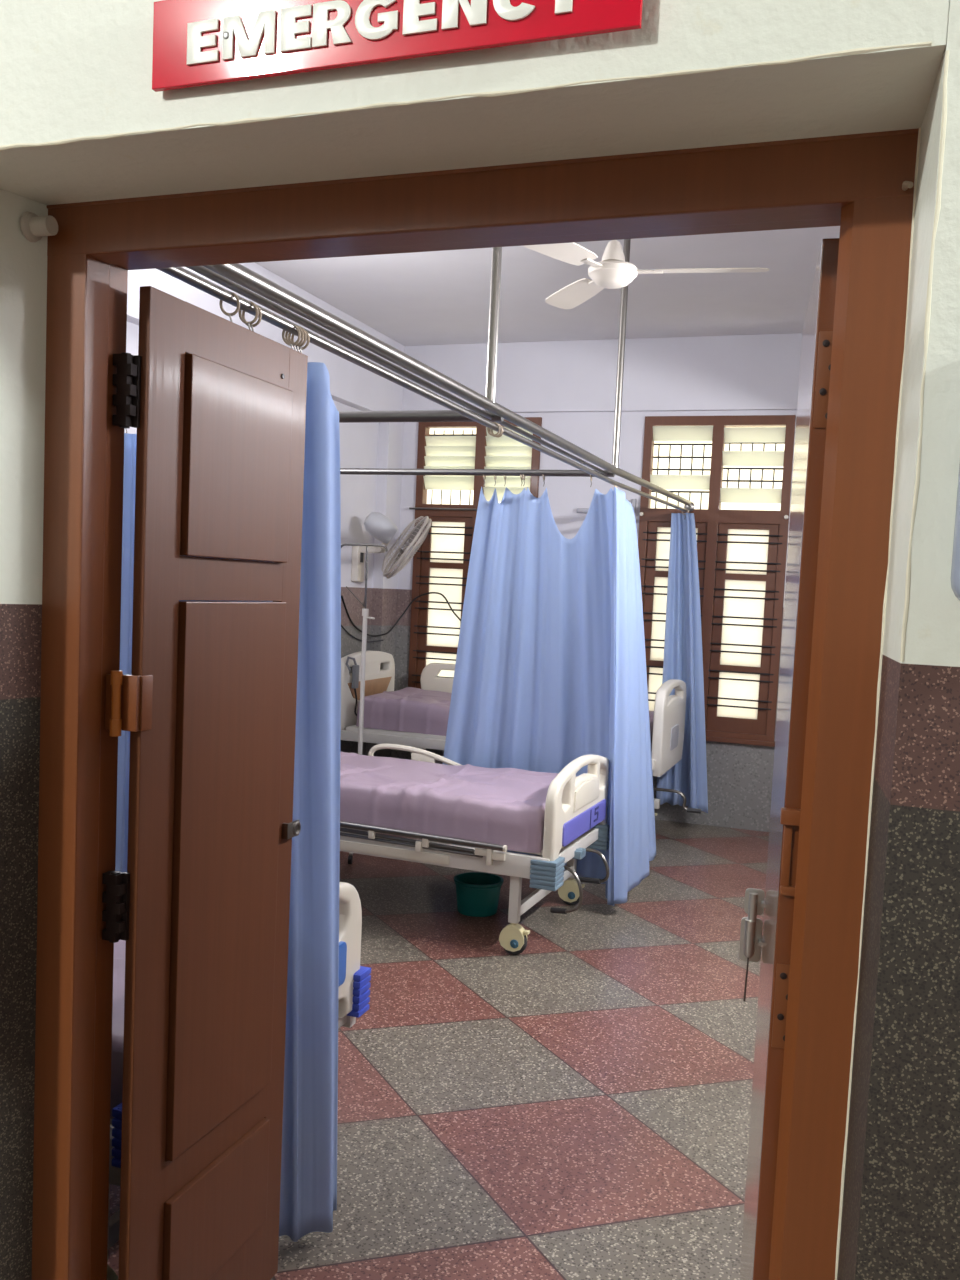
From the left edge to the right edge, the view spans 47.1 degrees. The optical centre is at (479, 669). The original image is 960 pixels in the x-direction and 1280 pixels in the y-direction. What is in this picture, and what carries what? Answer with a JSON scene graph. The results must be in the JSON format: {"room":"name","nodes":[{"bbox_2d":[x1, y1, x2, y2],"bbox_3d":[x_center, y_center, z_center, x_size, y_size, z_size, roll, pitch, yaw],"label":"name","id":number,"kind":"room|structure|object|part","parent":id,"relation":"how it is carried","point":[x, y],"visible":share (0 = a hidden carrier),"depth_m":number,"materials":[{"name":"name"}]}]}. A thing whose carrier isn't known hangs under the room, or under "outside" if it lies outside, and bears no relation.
{"room":"hospital corridor","nodes":[
{"label":"hospital corridor","id":0,"kind":"room"},
{"bbox_2d":[115,428,136,871],"bbox_3d":[-1.325,-0.045,4.098,0.639,1.768,0.089,4,5,19],"label":"curtain","id":1,"kind":"object","parent":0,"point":[129,480],"visible":0.09,"depth_m":4.07,"materials":[{"name":"fabric"}]},
{"bbox_2d":[124,262,404,756],"bbox_3d":[-1.680,-0.558,5.264,0.290,3.170,5.730,4,5,19],"label":"wall","id":2,"kind":"structure","parent":0,"point":[353,387],"depth_m":7.36,"materials":[{"name":"paint"}]},
{"bbox_2d":[341,624,382,642],"bbox_3d":[-0.829,-0.263,7.470,0.057,0.161,0.542,5,5,29],"label":"cable","id":3,"kind":"object","parent":2,"relation":"attached to","point":[341,624],"visible":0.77,"depth_m":7.48,"materials":[{"name":"rubber"}]},
{"bbox_2d":[351,512,431,581],"bbox_3d":[-0.579,-0.805,7.291,0.575,0.458,0.452,4,5,19],"label":"wall fan","id":4,"kind":"object","parent":2,"relation":"attached to","point":[379,526],"visible":0.99,"depth_m":7.17,"materials":[{"name":"grey plastic"}]},
{"bbox_2d":[360,553,363,562],"bbox_3d":[-0.794,-0.758,7.398,0.006,0.070,0.040,4,5,19],"label":"switch","id":5,"kind":"object","parent":4,"relation":"attached to","point":[361,554],"depth_m":7.40,"materials":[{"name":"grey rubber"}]},
{"bbox_3d":[-0.702,-0.836,7.359,0.235,0.108,0.076,4,5,19],"label":"arm","id":6,"kind":"part","parent":4,"relation":"part of"},
{"bbox_3d":[-0.650,-0.931,7.209,0.224,0.201,0.162,2,4,-4],"label":"motor","id":7,"kind":"part","parent":4,"relation":"part of","materials":[{"name":"white plastic"}]},
{"bbox_2d":[156,239,795,746],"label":"window","id":8,"kind":"structure","parent":2,"relation":"in","point":[742,554],"depth_m":7.07,"materials":[{"name":"brown wood"}]},
{"bbox_2d":[179,292,340,1241],"bbox_3d":[-0.460,0.279,2.288,0.165,1.982,0.500,5,5,33],"label":"curtain","id":9,"kind":"object","parent":8,"relation":"hanging from","point":[308,1188],"visible":0.38,"depth_m":2.39,"materials":[{"name":"fabric"}]},
{"bbox_3d":[0.012,-0.811,3.462,0.015,0.023,3.465,4,5,19],"label":"brace rod","id":10,"kind":"part","parent":8,"relation":"part of","materials":[{"name":"silver metal"}]},
{"bbox_3d":[-0.549,-1.473,4.806,2.180,1.176,5.696,4,5,19],"label":"curtain rail","id":11,"kind":"part","parent":8,"relation":"part of","materials":[{"name":"silver metal"}]},
{"bbox_2d":[487,422,499,435],"bbox_3d":[0.043,-0.757,3.457,0.044,0.043,0.011,4,5,19],"label":"curtain ring","id":12,"kind":"object","parent":8,"relation":"hanging from","point":[497,424],"visible":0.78,"depth_m":3.46,"materials":[{"name":"metal"}]},
{"bbox_3d":[0.056,-1.370,3.368,0.031,1.110,0.030,4,5,19],"label":"ceiling rod","id":13,"kind":"part","parent":8,"relation":"part of","materials":[{"name":"silver metal"}]},
{"bbox_2d":[489,424,502,436],"bbox_3d":[0.050,-0.758,3.476,0.044,0.042,0.015,3,4,8],"label":"curtain ring","id":14,"kind":"object","parent":8,"relation":"hanging from","point":[500,433],"visible":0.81,"depth_m":3.48,"materials":[{"name":"metal"}]},
{"bbox_2d":[443,474,655,905],"bbox_3d":[0.315,0.051,5.440,1.136,2.003,0.558,4,5,19],"label":"curtain","id":15,"kind":"object","parent":8,"relation":"hanging from","point":[550,672],"visible":0.84,"depth_m":5.30,"materials":[{"name":"fabric"}]},
{"bbox_3d":[0.648,-1.469,5.039,0.031,1.110,0.030,4,5,19],"label":"ceiling rod","id":16,"kind":"part","parent":8,"relation":"part of","materials":[{"name":"silver metal"}]},
{"bbox_3d":[1.256,0.135,7.333,0.268,0.295,0.006,4,5,19],"label":"pane","id":17,"kind":"part","parent":8,"relation":"part of","materials":[{"name":"white glass"}]},
{"bbox_3d":[1.277,-0.335,7.298,0.268,0.556,0.006,4,5,19],"label":"pane","id":18,"kind":"part","parent":8,"relation":"part of","materials":[{"name":"glass"}]},
{"bbox_3d":[1.298,-0.795,7.263,0.268,0.288,0.006,4,5,19],"label":"pane","id":19,"kind":"part","parent":8,"relation":"part of","materials":[{"name":"white glass"}]},
{"bbox_2d":[651,443,711,508],"bbox_3d":[1.338,-1.278,7.277,0.412,0.436,0.015,4,5,19],"label":"grille","id":20,"kind":"object","parent":8,"relation":"attached to","point":[658,444],"depth_m":7.27,"materials":[{"name":"black metal"}]},
{"bbox_2d":[656,508,707,812],"bbox_3d":[1.365,-0.065,7.050,0.152,1.927,0.374,-1,6,-40],"label":"curtain","id":21,"kind":"object","parent":8,"relation":"hanging from","point":[683,655],"visible":0.89,"depth_m":7.06,"materials":[{"name":"fabric"}]},
{"bbox_3d":[1.687,0.166,7.182,0.260,0.295,0.006,4,5,19],"label":"pane","id":22,"kind":"part","parent":8,"relation":"part of","materials":[{"name":"glass"}]},
{"bbox_3d":[1.709,-0.304,7.147,0.260,0.556,0.006,4,5,19],"label":"pane","id":23,"kind":"part","parent":8,"relation":"part of","materials":[{"name":"white glass"}]},
{"bbox_3d":[1.730,-0.764,7.112,0.260,0.288,0.006,4,5,19],"label":"pane","id":24,"kind":"part","parent":8,"relation":"part of","materials":[{"name":"white glass"}]},
{"bbox_2d":[722,443,784,487],"bbox_3d":[1.773,-1.322,7.121,0.404,0.306,0.015,4,5,19],"label":"grille","id":25,"kind":"object","parent":8,"relation":"attached to","point":[728,468],"depth_m":7.12,"materials":[{"name":"black metal"}]},
{"bbox_2d":[107,819,768,1279],"bbox_3d":[-0.406,1.353,2.455,7.400,0.100,11.000,4,5,19],"label":"floor","id":26,"kind":"structure","parent":0,"point":[575,1104],"depth_m":3.38,"materials":[{"name":"tile"}]},
{"bbox_2d":[107,882,370,1279],"bbox_3d":[-1.383,0.780,2.792,2.159,0.902,0.965,4,5,19],"label":"hospital bed","id":27,"kind":"object","parent":26,"relation":"on","point":[354,984],"visible":0.19,"depth_m":2.80,"materials":[{"name":"white plastic"}]},
{"bbox_3d":[-0.758,1.067,2.164,0.040,0.210,0.040,4,5,19],"label":"leg","id":28,"kind":"part","parent":27,"relation":"part of","materials":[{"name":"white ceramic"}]},
{"bbox_2d":[110,940,125,1118],"bbox_3d":[-1.407,0.705,2.799,1.900,0.180,0.880,4,5,19],"label":"mattress","id":29,"kind":"object","parent":27,"relation":"on","point":[119,947],"visible":0.02,"depth_m":2.18,"materials":[{"name":"purple fabric"}]},
{"bbox_3d":[-1.427,0.847,2.819,2.020,0.090,0.896,4,5,19],"label":"frame","id":30,"kind":"part","parent":27,"relation":"part of","materials":[{"name":"white metal"}]},
{"bbox_3d":[-0.452,0.752,2.468,0.012,0.110,0.660,4,5,19],"label":"colour panel","id":31,"kind":"part","parent":27,"relation":"part of","materials":[{"name":"blue plastic"}]},
{"bbox_3d":[-0.475,0.712,2.474,0.050,0.397,0.880,4,5,19],"label":"footboard","id":32,"kind":"part","parent":27,"relation":"part of","materials":[{"name":"beige plastic"}]},
{"bbox_2d":[341,543,387,863],"bbox_3d":[-0.626,0.167,6.022,0.480,1.706,0.504,4,5,19],"label":"stand","id":33,"kind":"object","parent":26,"relation":"on","point":[365,612],"visible":0.62,"depth_m":6.00,"materials":[{"name":"white metal"}]},
{"bbox_2d":[340,744,609,954],"bbox_3d":[-0.458,0.643,5.165,2.160,0.902,0.965,4,5,21],"label":"hospital bed","id":34,"kind":"object","parent":26,"relation":"on","point":[575,819],"visible":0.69,"depth_m":4.61,"materials":[{"name":"white plastic"}]},
{"bbox_3d":[-0.569,0.757,4.736,0.950,0.040,0.008,4,5,21],"label":"rail plate","id":35,"kind":"part","parent":34,"relation":"part of","materials":[{"name":"beige plastic"}]},
{"bbox_3d":[-0.312,0.453,5.599,0.573,0.127,0.028,4,5,21],"label":"rail","id":36,"kind":"part","parent":34,"relation":"part of","materials":[{"name":"beige plastic"}]},
{"bbox_3d":[-0.548,0.685,4.705,1.400,0.085,0.033,4,5,21],"label":"rail","id":37,"kind":"part","parent":34,"relation":"part of","materials":[{"name":"metal"}]},
{"bbox_2d":[340,751,576,852],"bbox_3d":[-0.479,0.549,5.174,1.900,0.219,0.879,4,5,21],"label":"mattress","id":38,"kind":"object","parent":34,"relation":"on","point":[501,806],"visible":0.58,"depth_m":4.70,"materials":[{"name":"purple fabric"}]},
{"bbox_3d":[-0.500,0.711,5.193,2.020,0.090,0.896,4,5,21],"label":"frame","id":39,"kind":"part","parent":34,"relation":"part of","materials":[{"name":"white metal"}]},
{"bbox_3d":[0.145,0.932,4.516,0.040,0.210,0.040,4,5,21],"label":"leg","id":40,"kind":"part","parent":34,"relation":"part of","materials":[{"name":"white metal"}]},
{"bbox_3d":[0.340,1.038,4.747,0.075,0.034,0.023,6,5,35],"label":"crank handle","id":41,"kind":"part","parent":34,"relation":"part of","materials":[{"name":"black plastic"}]},
{"bbox_3d":[0.441,0.888,5.268,0.040,0.210,0.040,4,5,21],"label":"leg","id":42,"kind":"part","parent":34,"relation":"part of","materials":[{"name":"white metal"}]},
{"bbox_3d":[0.439,0.578,4.815,0.050,0.397,0.880,4,5,21],"label":"footboard","id":43,"kind":"part","parent":34,"relation":"part of","materials":[{"name":"beige plastic"}]},
{"bbox_3d":[0.460,0.663,4.812,0.012,0.096,0.660,4,5,21],"label":"colour panel","id":44,"kind":"part","parent":34,"relation":"part of","materials":[{"name":"plastic"}]},
{"bbox_3d":[0.466,0.537,4.802,0.014,0.103,0.380,4,5,21],"label":"raised panel","id":45,"kind":"part","parent":34,"relation":"part of","materials":[{"name":"beige plastic"}]},
{"bbox_3d":[0.494,0.945,4.944,0.105,0.034,0.023,6,5,35],"label":"crank handle","id":46,"kind":"part","parent":34,"relation":"part of","materials":[{"name":"black plastic"}]},
{"bbox_2d":[454,872,503,916],"bbox_3d":[-0.010,1.044,5.102,0.232,0.155,0.232,4,5,19],"label":"bucket","id":47,"kind":"object","parent":26,"relation":"on","point":[477,893],"visible":1,"depth_m":5.03,"materials":[{"name":"teal plastic"}]},
{"bbox_2d":[341,651,700,815],"bbox_3d":[0.278,0.469,6.974,2.290,1.045,0.915,4,5,19],"label":"bed","id":48,"kind":"object","parent":26,"relation":"on","point":[669,711],"visible":0.34,"depth_m":6.88,"materials":[{"name":"white plastic"}]},
{"bbox_2d":[346,656,358,715],"bbox_3d":[-0.807,0.117,7.008,0.042,0.411,0.160,5,5,31],"label":"bed remote control","id":49,"kind":"object","parent":48,"relation":"hanging from","point":[355,668],"visible":0.84,"depth_m":7.00,"materials":[{"name":"grey plastic"}]},
{"bbox_3d":[-0.760,0.135,7.322,0.060,0.525,0.820,4,5,19],"label":"headboard","id":50,"kind":"part","parent":48,"relation":"part of","materials":[{"name":"white plastic"}]},
{"bbox_3d":[-0.132,0.125,7.566,0.600,0.325,0.035,4,5,19],"label":"rail","id":51,"kind":"part","parent":48,"relation":"part of","materials":[{"name":"beige plastic"}]},
{"bbox_3d":[0.189,0.455,7.005,2.000,0.060,0.840,4,5,19],"label":"frame","id":52,"kind":"part","parent":48,"relation":"part of","materials":[{"name":"white metal"}]},
{"bbox_2d":[356,687,653,750],"bbox_3d":[0.222,0.304,6.979,1.862,0.223,0.818,4,5,19],"label":"mattress","id":53,"kind":"object","parent":48,"relation":"on","point":[408,709],"visible":0.26,"depth_m":6.84,"materials":[{"name":"purple fabric"}]},
{"bbox_3d":[0.177,0.814,7.030,1.830,0.060,0.721,4,5,19],"label":"frame","id":54,"kind":"part","parent":48,"relation":"part of","materials":[{"name":"white metal"}]},
{"bbox_3d":[1.149,0.327,6.657,0.060,0.535,0.820,4,5,19],"label":"footboard","id":55,"kind":"part","parent":48,"relation":"part of","materials":[{"name":"white plastic"}]},
{"bbox_3d":[1.175,0.406,6.652,0.010,0.140,0.260,4,5,19],"label":"inlay panel","id":56,"kind":"part","parent":48,"relation":"part of","materials":[{"name":"grey plastic"}]},
{"bbox_3d":[1.272,0.836,6.537,0.080,0.028,0.027,4,5,19],"label":"crank handle","id":57,"kind":"part","parent":48,"relation":"part of","materials":[{"name":"grey rubber"}]},
{"bbox_2d":[0,0,959,1279],"bbox_3d":[-0.735,-0.812,1.677,7.000,4.300,0.362,4,5,19],"label":"wall","id":58,"kind":"structure","parent":0,"point":[82,119],"depth_m":1.25,"materials":[{"name":"paint"}]},
{"bbox_2d":[20,212,57,241],"bbox_3d":[-0.660,-0.666,1.652,0.042,0.044,0.044,4,5,19],"label":"stub","id":59,"kind":"object","parent":58,"relation":"attached to","point":[33,227],"visible":1,"depth_m":1.64,"materials":[{"name":"paint"}]},
{"bbox_2d":[102,286,307,1279],"bbox_3d":[-0.494,0.345,2.043,0.060,1.939,0.566,4,5,21],"label":"door","id":60,"kind":"structure","parent":58,"relation":"in","point":[216,405],"depth_m":1.97,"materials":[{"name":"brown wood"}]},
{"bbox_3d":[-0.571,0.052,1.787,0.066,0.090,0.036,3,4,3],"label":"hinge plate","id":61,"kind":"part","parent":60,"relation":"part of","materials":[{"name":"brown metal"}]},
{"bbox_3d":[-0.507,1.041,2.116,0.029,0.218,0.342,4,5,19],"label":"panel","id":62,"kind":"part","parent":60,"relation":"part of","materials":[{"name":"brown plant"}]},
{"bbox_3d":[-0.476,0.364,2.065,0.029,0.985,0.342,4,5,19],"label":"panel","id":63,"kind":"part","parent":60,"relation":"part of","materials":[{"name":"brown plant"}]},
{"bbox_3d":[-0.443,-0.371,2.009,0.029,0.335,0.342,4,5,19],"label":"panel","id":64,"kind":"part","parent":60,"relation":"part of","materials":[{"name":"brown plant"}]},
{"bbox_2d":[152,0,642,91],"bbox_3d":[-0.114,-0.749,1.259,0.611,0.104,0.028,4,5,20],"label":"sign board","id":65,"kind":"object","parent":58,"relation":"attached to","point":[196,43],"visible":1,"depth_m":1.27,"materials":[{"name":"red plastic"}]},
{"bbox_2d":[32,128,918,1279],"bbox_3d":[-0.112,0.348,1.602,1.261,2.057,0.108,4,5,19],"label":"trim","id":66,"kind":"structure","parent":58,"relation":"attached to","point":[853,183],"depth_m":1.46,"materials":[{"name":"brown wood"}]},
{"bbox_2d":[739,238,838,1279],"bbox_3d":[0.438,0.411,1.687,0.070,1.943,0.513,4,4,13],"label":"door","id":67,"kind":"structure","parent":58,"relation":"in","point":[777,901],"depth_m":1.46,"materials":[{"name":"brown"}]},
{"bbox_3d":[0.465,0.537,1.920,0.005,0.085,0.004,4,4,13],"label":"bolt rod","id":68,"kind":"part","parent":67,"relation":"part of","materials":[{"name":"metal"}]},
{"bbox_3d":[0.474,0.472,1.926,0.037,0.078,0.004,4,4,13],"label":"bolt plate","id":69,"kind":"part","parent":67,"relation":"part of","materials":[{"name":"silver metal"}]},
{"bbox_3d":[0.479,0.404,1.920,0.033,0.046,0.004,4,4,13],"label":"bolt plate","id":70,"kind":"part","parent":67,"relation":"part of","materials":[{"name":"silver metal"}]},
{"bbox_2d":[902,181,912,190],"bbox_3d":[0.493,-0.557,1.267,0.012,0.012,0.025,4,5,19],"label":"wall hook","id":71,"kind":"object","parent":58,"relation":"attached to","point":[906,184],"visible":1,"depth_m":1.26,"materials":[{"name":"paint"}]},
{"bbox_2d":[951,462,959,600],"bbox_3d":[0.546,-0.184,1.037,0.172,0.260,0.061,4,5,19],"label":"dispenser box","id":72,"kind":"object","parent":58,"relation":"attached to","point":[955,568],"visible":1,"depth_m":1.06,"materials":[{"name":"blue plastic"}]},
{"bbox_2d":[254,226,839,345],"bbox_3d":[0.293,-2.061,4.481,4.520,0.120,6.340,4,5,19],"label":"ceiling","id":73,"kind":"structure","parent":0,"point":[431,297],"depth_m":6.14,"materials":[{"name":"paint"}]},
{"bbox_2d":[524,240,768,308],"bbox_3d":[0.599,-1.715,4.166,0.975,0.490,1.035,4,5,19],"label":"ceiling fan","id":74,"kind":"object","parent":73,"relation":"hanging from","point":[612,272],"visible":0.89,"depth_m":4.20,"materials":[{"name":"white metal"}]},
{"bbox_3d":[0.265,-1.527,3.965,0.130,0.027,0.425,6,6,41],"label":"blade","id":75,"kind":"part","parent":74,"relation":"part of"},
{"bbox_3d":[0.395,-1.569,4.595,0.130,0.027,0.425,1,5,-19],"label":"blade","id":76,"kind":"part","parent":74,"relation":"part of","materials":[{"name":"white metal"}]},
{"bbox_3d":[0.423,-1.531,4.142,0.036,0.006,0.110,6,6,41],"label":"blade arm","id":77,"kind":"part","parent":74,"relation":"part of"},
{"bbox_3d":[0.512,-1.522,4.245,0.192,0.086,0.192,4,5,19],"label":"motor","id":78,"kind":"part","parent":74,"relation":"part of","materials":[{"name":"white metal"}]},
{"bbox_3d":[0.644,-1.527,4.217,0.110,0.006,0.036,3,4,11],"label":"blade arm","id":79,"kind":"part","parent":74,"relation":"part of"},
{"bbox_3d":[0.877,-1.515,4.170,0.425,0.027,0.130,3,4,11],"label":"blade","id":80,"kind":"part","parent":74,"relation":"part of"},
{"bbox_2d":[391,333,801,831],"bbox_3d":[1.199,-0.586,7.371,4.321,3.171,0.242,4,5,19],"label":"wall","id":81,"kind":"structure","parent":0,"point":[571,385],"depth_m":7.30,"materials":[{"name":"paint"}]},
{"bbox_2d":[341,592,460,636],"bbox_3d":[-0.506,-0.385,7.639,1.060,0.329,0.393,1,5,-22],"label":"power cable","id":82,"kind":"object","parent":81,"relation":"attached to","point":[414,599],"visible":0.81,"depth_m":7.75,"materials":[{"name":"black rubber"}]},
{"bbox_2d":[408,417,541,688],"bbox_3d":[-0.041,-0.702,7.733,0.970,2.106,0.141,4,5,19],"label":"window","id":83,"kind":"structure","parent":81,"relation":"in","point":[441,563],"depth_m":7.78,"materials":[{"name":"brown wood"}]},
{"bbox_3d":[-0.269,0.026,7.867,0.258,0.295,0.006,4,5,19],"label":"pane","id":84,"kind":"part","parent":83,"relation":"part of","materials":[{"name":"white glass"}]},
{"bbox_3d":[-0.247,-0.444,7.832,0.258,0.556,0.006,4,5,19],"label":"pane","id":85,"kind":"part","parent":83,"relation":"part of","materials":[{"name":"glass"}]},
{"bbox_3d":[-0.226,-0.904,7.797,0.258,0.288,0.006,4,5,19],"label":"pane","id":86,"kind":"part","parent":83,"relation":"part of","materials":[{"name":"glass"}]},
{"bbox_2d":[429,430,475,504],"bbox_3d":[-0.185,-1.434,7.808,0.402,0.530,0.015,4,5,19],"label":"grille","id":87,"kind":"object","parent":83,"relation":"attached to","point":[434,434],"depth_m":7.81,"materials":[{"name":"black metal"}]},
{"bbox_2d":[577,499,635,519],"bbox_3d":[0.810,-0.285,7.410,0.402,1.730,0.030,4,5,19],"label":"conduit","id":88,"kind":"object","parent":81,"relation":"attached to","point":[633,501],"visible":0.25,"depth_m":7.29,"materials":[{"name":"white plastic"}]},
{"label":"outside","id":89,"kind":"structure","parent":0,"visible":0},
{"bbox_2d":[427,428,784,510],"bbox_3d":[1.762,-2.115,9.153,13.001,8.002,0.360,4,5,19],"label":"wall","id":90,"kind":"structure","parent":89,"point":[664,449],"depth_m":9.15,"materials":[{"name":"white paint"}]}
]}

